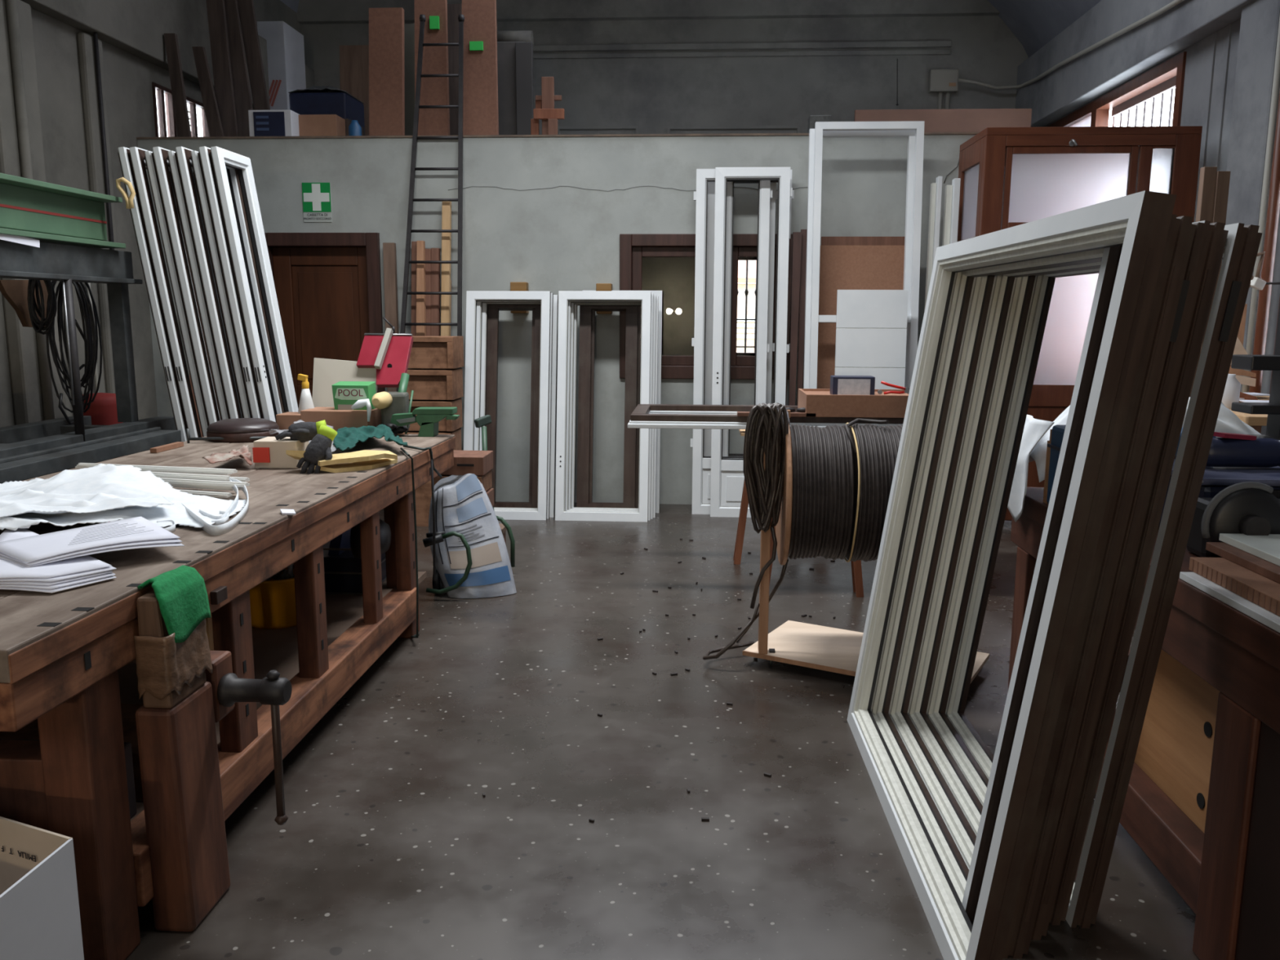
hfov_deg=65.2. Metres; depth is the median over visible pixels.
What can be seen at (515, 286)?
block
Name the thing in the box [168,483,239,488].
bead
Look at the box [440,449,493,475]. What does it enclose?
box
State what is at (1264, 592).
board
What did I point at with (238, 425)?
cushion
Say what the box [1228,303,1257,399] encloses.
stack
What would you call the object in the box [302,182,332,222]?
sign
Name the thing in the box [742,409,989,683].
stand
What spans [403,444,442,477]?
cable
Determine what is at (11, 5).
conduit pipe
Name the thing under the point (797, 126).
trim
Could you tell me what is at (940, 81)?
junction box
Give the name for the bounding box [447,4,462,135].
sheet
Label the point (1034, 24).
ceiling
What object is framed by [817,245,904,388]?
wooden board
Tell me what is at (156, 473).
bead
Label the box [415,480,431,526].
chest
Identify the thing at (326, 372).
board
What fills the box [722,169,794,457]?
sash
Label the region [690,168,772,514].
sash
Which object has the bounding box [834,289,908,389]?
board
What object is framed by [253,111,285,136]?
print
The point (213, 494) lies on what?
bead
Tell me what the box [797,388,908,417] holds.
tray
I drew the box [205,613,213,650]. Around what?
batten
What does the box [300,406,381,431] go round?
carton
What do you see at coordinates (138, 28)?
trim
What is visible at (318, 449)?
glove
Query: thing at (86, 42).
trim
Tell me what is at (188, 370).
batten
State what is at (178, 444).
wood sliver
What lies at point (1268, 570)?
board
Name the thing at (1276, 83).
pipe
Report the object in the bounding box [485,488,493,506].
box
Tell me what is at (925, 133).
trim
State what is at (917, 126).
door frame
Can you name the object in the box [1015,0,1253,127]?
ceiling beam
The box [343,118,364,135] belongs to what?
carton
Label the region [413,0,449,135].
board
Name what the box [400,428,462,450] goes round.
wooden crate
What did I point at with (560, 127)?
trim
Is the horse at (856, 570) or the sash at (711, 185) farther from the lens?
the sash at (711, 185)
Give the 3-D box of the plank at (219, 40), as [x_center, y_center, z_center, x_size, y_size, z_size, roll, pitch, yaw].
[-3.336,-3.277,7.991,0.218,1.357,0.085,1,9,3]
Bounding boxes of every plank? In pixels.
[164,33,191,137]
[191,46,224,136]
[205,0,238,136]
[224,0,253,136]
[236,0,269,110]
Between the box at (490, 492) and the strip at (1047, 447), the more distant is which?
the box at (490, 492)
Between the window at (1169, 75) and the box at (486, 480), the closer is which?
the box at (486, 480)
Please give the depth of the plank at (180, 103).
7.77 m
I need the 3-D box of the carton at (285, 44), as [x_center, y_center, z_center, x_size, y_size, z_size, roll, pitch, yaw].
[-3.521,-3.672,9.912,0.260,1.515,0.505,1,9,3]
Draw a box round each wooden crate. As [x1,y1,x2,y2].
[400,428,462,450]
[406,368,462,399]
[408,335,463,368]
[408,398,462,431]
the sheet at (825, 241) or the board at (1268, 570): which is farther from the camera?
the sheet at (825, 241)
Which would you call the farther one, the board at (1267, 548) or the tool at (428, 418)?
the tool at (428, 418)
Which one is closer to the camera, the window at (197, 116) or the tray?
the tray
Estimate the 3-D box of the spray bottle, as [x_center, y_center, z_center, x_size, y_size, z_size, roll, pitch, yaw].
[-1.741,-0.399,5.217,0.084,0.307,0.084,1,9,3]
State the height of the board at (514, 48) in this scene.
1.074 m
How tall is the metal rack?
2.065 m
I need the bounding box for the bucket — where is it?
[249,564,296,629]
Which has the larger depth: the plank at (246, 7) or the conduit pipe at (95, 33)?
the plank at (246, 7)
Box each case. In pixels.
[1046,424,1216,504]
[1158,458,1279,527]
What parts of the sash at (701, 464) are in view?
rail, rail, panel, rail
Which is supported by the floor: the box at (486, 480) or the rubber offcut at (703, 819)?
the rubber offcut at (703, 819)
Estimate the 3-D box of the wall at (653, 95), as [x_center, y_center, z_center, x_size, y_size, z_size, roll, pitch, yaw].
[0.221,-3.342,10.835,7.700,6.000,0.250,1,9,3]
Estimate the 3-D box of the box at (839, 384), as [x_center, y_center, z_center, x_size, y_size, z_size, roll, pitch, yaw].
[1.115,-0.496,5.251,0.216,0.099,0.122,1,9,3]
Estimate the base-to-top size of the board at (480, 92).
1.259 m
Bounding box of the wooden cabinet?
[957,125,1202,520]
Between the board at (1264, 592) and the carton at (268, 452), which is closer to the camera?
the board at (1264, 592)
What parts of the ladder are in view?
rail, rail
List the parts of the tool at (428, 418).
arm, blade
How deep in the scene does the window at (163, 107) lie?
8.00 m
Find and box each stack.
[0,515,184,593]
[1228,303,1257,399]
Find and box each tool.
[390,407,459,436]
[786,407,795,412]
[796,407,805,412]
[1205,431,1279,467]
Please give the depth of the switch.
2.82 m
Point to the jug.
(354, 128)
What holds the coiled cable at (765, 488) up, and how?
hanging from the stand at (834, 650)
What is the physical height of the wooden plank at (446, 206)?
2.308 m
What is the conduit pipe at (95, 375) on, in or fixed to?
attached to the wall at (129, 77)
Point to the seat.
(238, 429)
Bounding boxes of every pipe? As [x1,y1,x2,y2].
[5,0,57,474]
[86,282,99,392]
[93,31,128,455]
[1241,17,1279,392]
[1248,91,1279,393]
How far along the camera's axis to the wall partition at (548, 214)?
7.55 m
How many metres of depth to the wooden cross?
7.87 m
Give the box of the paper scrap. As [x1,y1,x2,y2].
[280,509,295,515]
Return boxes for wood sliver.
[150,441,183,453]
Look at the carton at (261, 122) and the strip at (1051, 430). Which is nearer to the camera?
the strip at (1051, 430)
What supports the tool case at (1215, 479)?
on the workbench at (1202, 802)
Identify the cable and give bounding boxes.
[57,319,87,424]
[400,447,419,638]
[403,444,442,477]
[430,451,435,581]
[702,402,790,659]
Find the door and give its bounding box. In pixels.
[264,232,385,413]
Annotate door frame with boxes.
[803,120,924,388]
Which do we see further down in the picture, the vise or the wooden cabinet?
the vise
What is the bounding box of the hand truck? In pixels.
[422,414,515,594]
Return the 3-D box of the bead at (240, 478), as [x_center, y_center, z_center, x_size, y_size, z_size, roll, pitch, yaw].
[-1.723,-0.015,3.620,0.676,0.013,0.028,2,10,12]
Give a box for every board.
[311,357,377,407]
[368,7,404,135]
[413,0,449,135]
[462,0,498,135]
[497,30,533,134]
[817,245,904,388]
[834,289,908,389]
[853,108,1031,132]
[1188,556,1279,616]
[1205,542,1279,583]
[1218,533,1279,566]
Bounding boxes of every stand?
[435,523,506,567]
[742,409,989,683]
[1231,302,1279,439]
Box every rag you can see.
[201,444,252,465]
[351,398,371,421]
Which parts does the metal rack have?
leather apron, cable coil, bed rail, rod, post, cable coil, bed rail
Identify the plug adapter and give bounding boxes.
[1248,251,1279,289]
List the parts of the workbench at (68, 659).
leg, leg, rail, leg, yellow foam strip, leg, post, leg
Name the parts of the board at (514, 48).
door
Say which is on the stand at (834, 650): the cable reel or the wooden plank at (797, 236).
the cable reel
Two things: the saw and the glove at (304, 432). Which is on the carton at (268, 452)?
the glove at (304, 432)
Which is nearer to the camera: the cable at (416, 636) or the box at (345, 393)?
the cable at (416, 636)
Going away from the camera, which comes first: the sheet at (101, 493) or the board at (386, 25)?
the sheet at (101, 493)
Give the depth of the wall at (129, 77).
7.21 m
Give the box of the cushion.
[206,417,279,433]
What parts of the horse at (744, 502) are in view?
leg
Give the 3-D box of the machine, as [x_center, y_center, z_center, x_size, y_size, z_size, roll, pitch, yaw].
[-1.352,-0.550,5.241,0.346,0.604,0.464,1,9,3]
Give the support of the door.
in the wall partition at (548, 214)
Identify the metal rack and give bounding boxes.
[0,173,181,484]
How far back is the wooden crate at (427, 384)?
6.84 m
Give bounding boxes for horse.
[733,480,748,564]
[768,517,863,597]
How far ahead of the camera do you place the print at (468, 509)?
5.24 m
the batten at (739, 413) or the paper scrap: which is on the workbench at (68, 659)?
the paper scrap
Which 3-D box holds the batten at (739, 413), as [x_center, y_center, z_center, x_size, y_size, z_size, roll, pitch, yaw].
[0.704,-0.340,5.170,0.400,0.018,0.060,1,9,3]
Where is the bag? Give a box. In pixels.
[428,473,516,598]
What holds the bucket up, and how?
on the workbench at (68, 659)
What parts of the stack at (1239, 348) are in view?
post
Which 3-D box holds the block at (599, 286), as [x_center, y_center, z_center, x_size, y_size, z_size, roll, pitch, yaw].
[-0.270,-1.369,7.558,0.115,0.226,0.100,1,9,3]
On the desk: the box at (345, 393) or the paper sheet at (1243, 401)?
the paper sheet at (1243, 401)
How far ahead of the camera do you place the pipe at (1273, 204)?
5.68 m
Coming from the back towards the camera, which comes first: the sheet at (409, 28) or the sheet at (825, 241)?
the sheet at (409, 28)
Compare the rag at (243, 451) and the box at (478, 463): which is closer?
the rag at (243, 451)
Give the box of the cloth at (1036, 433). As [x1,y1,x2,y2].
[1007,396,1260,522]
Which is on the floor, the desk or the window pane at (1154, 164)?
the desk
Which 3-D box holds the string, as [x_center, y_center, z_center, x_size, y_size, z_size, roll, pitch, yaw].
[2.675,-4.126,10.373,0.038,0.464,0.030,5,10,25]
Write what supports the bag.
on the floor
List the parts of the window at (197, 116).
pane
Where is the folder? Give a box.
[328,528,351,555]
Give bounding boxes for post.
[1189,166,1231,396]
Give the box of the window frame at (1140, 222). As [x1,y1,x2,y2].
[847,190,1262,959]
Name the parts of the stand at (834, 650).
post, board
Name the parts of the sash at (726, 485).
rail, rail, panel, rail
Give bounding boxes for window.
[151,81,176,137]
[186,96,209,137]
[1046,51,1186,127]
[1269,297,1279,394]
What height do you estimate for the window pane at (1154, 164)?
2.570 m
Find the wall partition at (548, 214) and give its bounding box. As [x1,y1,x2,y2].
[137,134,975,504]
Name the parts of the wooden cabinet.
pane, frame, post, panel, pane, pane, door, rail, post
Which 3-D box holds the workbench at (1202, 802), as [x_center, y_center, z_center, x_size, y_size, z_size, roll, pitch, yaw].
[1.752,0.595,2.753,0.897,0.852,2.000,1,9,3]
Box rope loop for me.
[115,177,135,208]
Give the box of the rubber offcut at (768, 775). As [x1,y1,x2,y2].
[764,772,771,777]
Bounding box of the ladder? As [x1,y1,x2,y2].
[393,14,464,434]
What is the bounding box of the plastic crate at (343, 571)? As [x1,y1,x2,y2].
[323,541,386,595]
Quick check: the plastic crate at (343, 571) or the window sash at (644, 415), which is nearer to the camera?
the plastic crate at (343, 571)
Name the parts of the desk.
leg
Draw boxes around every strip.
[1043,440,1049,502]
[1044,429,1052,503]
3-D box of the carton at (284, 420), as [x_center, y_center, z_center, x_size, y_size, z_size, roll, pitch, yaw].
[-1.797,-0.297,5.222,0.146,0.103,0.150,1,9,3]
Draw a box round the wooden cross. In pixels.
[530,76,564,134]
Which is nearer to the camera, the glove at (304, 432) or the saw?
the saw
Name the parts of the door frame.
door frame, rail, rail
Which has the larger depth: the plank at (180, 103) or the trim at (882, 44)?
the trim at (882, 44)
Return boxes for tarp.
[288,85,364,135]
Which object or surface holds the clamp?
on the workbench at (68, 659)
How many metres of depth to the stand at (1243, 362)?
3.08 m
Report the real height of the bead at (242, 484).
0.013 m
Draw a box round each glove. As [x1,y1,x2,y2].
[275,419,326,442]
[296,424,337,474]
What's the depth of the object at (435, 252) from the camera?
7.54 m
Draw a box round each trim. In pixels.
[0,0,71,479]
[20,0,314,110]
[77,32,131,454]
[136,132,979,139]
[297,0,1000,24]
[533,40,951,58]
[557,125,638,134]
[666,124,799,133]
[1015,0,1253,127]
[1201,23,1232,171]
[1222,0,1279,391]
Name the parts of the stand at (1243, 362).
arm, arm, arm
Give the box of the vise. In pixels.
[133,564,292,931]
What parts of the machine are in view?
motor, lever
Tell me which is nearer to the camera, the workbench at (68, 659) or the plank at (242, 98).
the workbench at (68, 659)
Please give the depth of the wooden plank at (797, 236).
7.20 m
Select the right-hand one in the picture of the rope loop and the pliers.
the pliers
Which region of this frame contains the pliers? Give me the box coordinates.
[877,380,910,394]
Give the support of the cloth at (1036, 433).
on the workbench at (1202, 802)
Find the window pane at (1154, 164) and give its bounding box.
[1135,145,1174,194]
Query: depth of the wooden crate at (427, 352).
6.81 m
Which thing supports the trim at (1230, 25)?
attached to the wall at (1199, 55)
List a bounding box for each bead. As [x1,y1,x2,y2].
[75,466,231,475]
[76,462,237,473]
[151,471,231,479]
[157,476,249,481]
[160,477,249,487]
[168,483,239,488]
[170,485,233,490]
[180,489,232,497]
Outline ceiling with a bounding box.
[280,0,1102,57]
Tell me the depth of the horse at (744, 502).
5.91 m
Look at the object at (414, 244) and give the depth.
7.55 m
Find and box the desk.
[1229,395,1269,433]
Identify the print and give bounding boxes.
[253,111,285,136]
[455,473,482,501]
[456,497,487,522]
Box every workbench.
[0,434,455,959]
[1007,487,1279,959]
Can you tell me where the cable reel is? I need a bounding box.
[775,417,902,564]
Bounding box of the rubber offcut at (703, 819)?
[701,817,709,821]
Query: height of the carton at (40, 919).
0.460 m
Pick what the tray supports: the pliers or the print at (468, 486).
the pliers
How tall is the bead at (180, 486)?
0.013 m
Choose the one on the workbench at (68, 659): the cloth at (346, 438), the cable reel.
the cloth at (346, 438)
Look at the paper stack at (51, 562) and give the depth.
2.40 m
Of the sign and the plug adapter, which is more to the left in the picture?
the sign
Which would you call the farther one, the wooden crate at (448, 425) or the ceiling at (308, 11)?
the ceiling at (308, 11)
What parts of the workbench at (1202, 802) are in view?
leg, leg, rail, rail, drawer, leg, white strip, panel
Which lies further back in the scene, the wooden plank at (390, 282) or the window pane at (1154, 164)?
the wooden plank at (390, 282)
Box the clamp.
[186,428,270,443]
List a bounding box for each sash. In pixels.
[627,404,904,429]
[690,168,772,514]
[703,182,777,456]
[710,167,792,517]
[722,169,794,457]
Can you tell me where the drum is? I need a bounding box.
[82,392,124,458]
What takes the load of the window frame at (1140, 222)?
on the floor
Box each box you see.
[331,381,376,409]
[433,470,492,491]
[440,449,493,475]
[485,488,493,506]
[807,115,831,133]
[830,375,875,395]
[928,0,1184,109]
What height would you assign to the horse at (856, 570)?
0.842 m
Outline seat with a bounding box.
[206,417,279,442]
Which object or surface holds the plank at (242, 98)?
on the floor
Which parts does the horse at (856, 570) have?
leg, leg, leg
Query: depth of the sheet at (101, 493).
3.02 m
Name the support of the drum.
on the floor
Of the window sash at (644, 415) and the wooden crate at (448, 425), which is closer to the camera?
the window sash at (644, 415)
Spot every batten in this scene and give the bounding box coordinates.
[188,369,202,437]
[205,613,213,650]
[737,411,815,417]
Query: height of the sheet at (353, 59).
1.316 m
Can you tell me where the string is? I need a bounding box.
[896,58,898,105]
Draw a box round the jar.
[1222,373,1240,408]
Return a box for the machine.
[356,316,413,434]
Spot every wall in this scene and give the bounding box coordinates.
[0,0,301,468]
[301,15,1028,134]
[1044,18,1279,434]
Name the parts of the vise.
handle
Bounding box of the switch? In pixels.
[1213,431,1257,439]
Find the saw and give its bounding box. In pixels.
[1186,481,1279,557]
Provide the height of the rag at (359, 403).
0.116 m
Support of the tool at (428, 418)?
on the workbench at (68, 659)
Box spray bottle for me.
[297,373,314,413]
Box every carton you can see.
[0,816,84,959]
[248,109,300,136]
[252,436,308,468]
[257,21,306,110]
[275,412,301,433]
[298,114,345,136]
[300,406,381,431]
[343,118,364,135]
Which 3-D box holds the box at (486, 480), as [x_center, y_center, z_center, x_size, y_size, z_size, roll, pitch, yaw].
[-0.959,0.009,5.428,0.260,0.100,0.262,1,9,3]
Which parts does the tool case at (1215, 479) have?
lid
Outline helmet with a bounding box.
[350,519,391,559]
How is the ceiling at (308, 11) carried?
attached to the wall at (653, 95)
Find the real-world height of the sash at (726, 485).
2.502 m
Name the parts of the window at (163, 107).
pane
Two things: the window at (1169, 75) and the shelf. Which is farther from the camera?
the window at (1169, 75)
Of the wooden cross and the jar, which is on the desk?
the jar
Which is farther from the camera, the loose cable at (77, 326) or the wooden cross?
the wooden cross
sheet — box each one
[0,463,248,535]
[339,44,368,135]
[404,23,414,135]
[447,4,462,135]
[738,429,745,435]
[820,236,904,245]
[1239,400,1269,402]
[1244,392,1270,395]
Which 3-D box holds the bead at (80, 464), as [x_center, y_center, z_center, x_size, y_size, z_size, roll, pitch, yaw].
[-1.799,-0.045,3.716,0.661,0.013,0.028,2,10,12]
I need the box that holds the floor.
[125,501,1199,959]
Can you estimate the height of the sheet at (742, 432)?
0.016 m
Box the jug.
[348,120,361,135]
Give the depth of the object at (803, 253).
7.24 m
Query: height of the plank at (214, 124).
0.823 m
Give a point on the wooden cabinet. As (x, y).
(1010, 177)
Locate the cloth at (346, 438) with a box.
[333,424,408,451]
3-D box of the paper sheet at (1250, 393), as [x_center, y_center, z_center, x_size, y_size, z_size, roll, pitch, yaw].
[3.333,-0.477,5.559,0.300,0.004,0.210,0,9,-2]
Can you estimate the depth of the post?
4.32 m
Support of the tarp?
on the floor
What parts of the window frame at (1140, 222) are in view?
rail, rail, rail, rail, rail, window frame, rail, rail, rail, window frame, window frame, window frame, rail, rail, window frame, rail, rail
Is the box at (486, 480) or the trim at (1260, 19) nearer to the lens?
the box at (486, 480)
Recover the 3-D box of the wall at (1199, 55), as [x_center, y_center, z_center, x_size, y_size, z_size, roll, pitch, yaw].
[3.718,-2.003,2.748,0.250,6.000,15.700,1,9,3]
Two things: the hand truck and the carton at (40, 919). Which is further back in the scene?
the hand truck
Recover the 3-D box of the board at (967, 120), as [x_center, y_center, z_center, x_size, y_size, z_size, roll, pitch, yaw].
[2.825,-3.131,9.408,1.621,0.668,0.080,1,9,3]
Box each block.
[510,281,528,313]
[595,283,612,314]
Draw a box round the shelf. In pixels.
[117,570,426,821]
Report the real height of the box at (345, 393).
0.139 m
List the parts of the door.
panel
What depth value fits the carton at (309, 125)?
7.92 m
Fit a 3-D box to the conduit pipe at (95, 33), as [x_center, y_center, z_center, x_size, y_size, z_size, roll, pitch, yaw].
[-3.789,-1.895,7.144,0.028,3.700,0.028,1,9,3]
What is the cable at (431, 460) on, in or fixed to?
hanging from the workbench at (68, 659)
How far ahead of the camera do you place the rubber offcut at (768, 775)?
3.20 m
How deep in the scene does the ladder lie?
7.45 m
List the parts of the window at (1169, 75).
pane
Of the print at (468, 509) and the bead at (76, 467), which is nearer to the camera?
the bead at (76, 467)

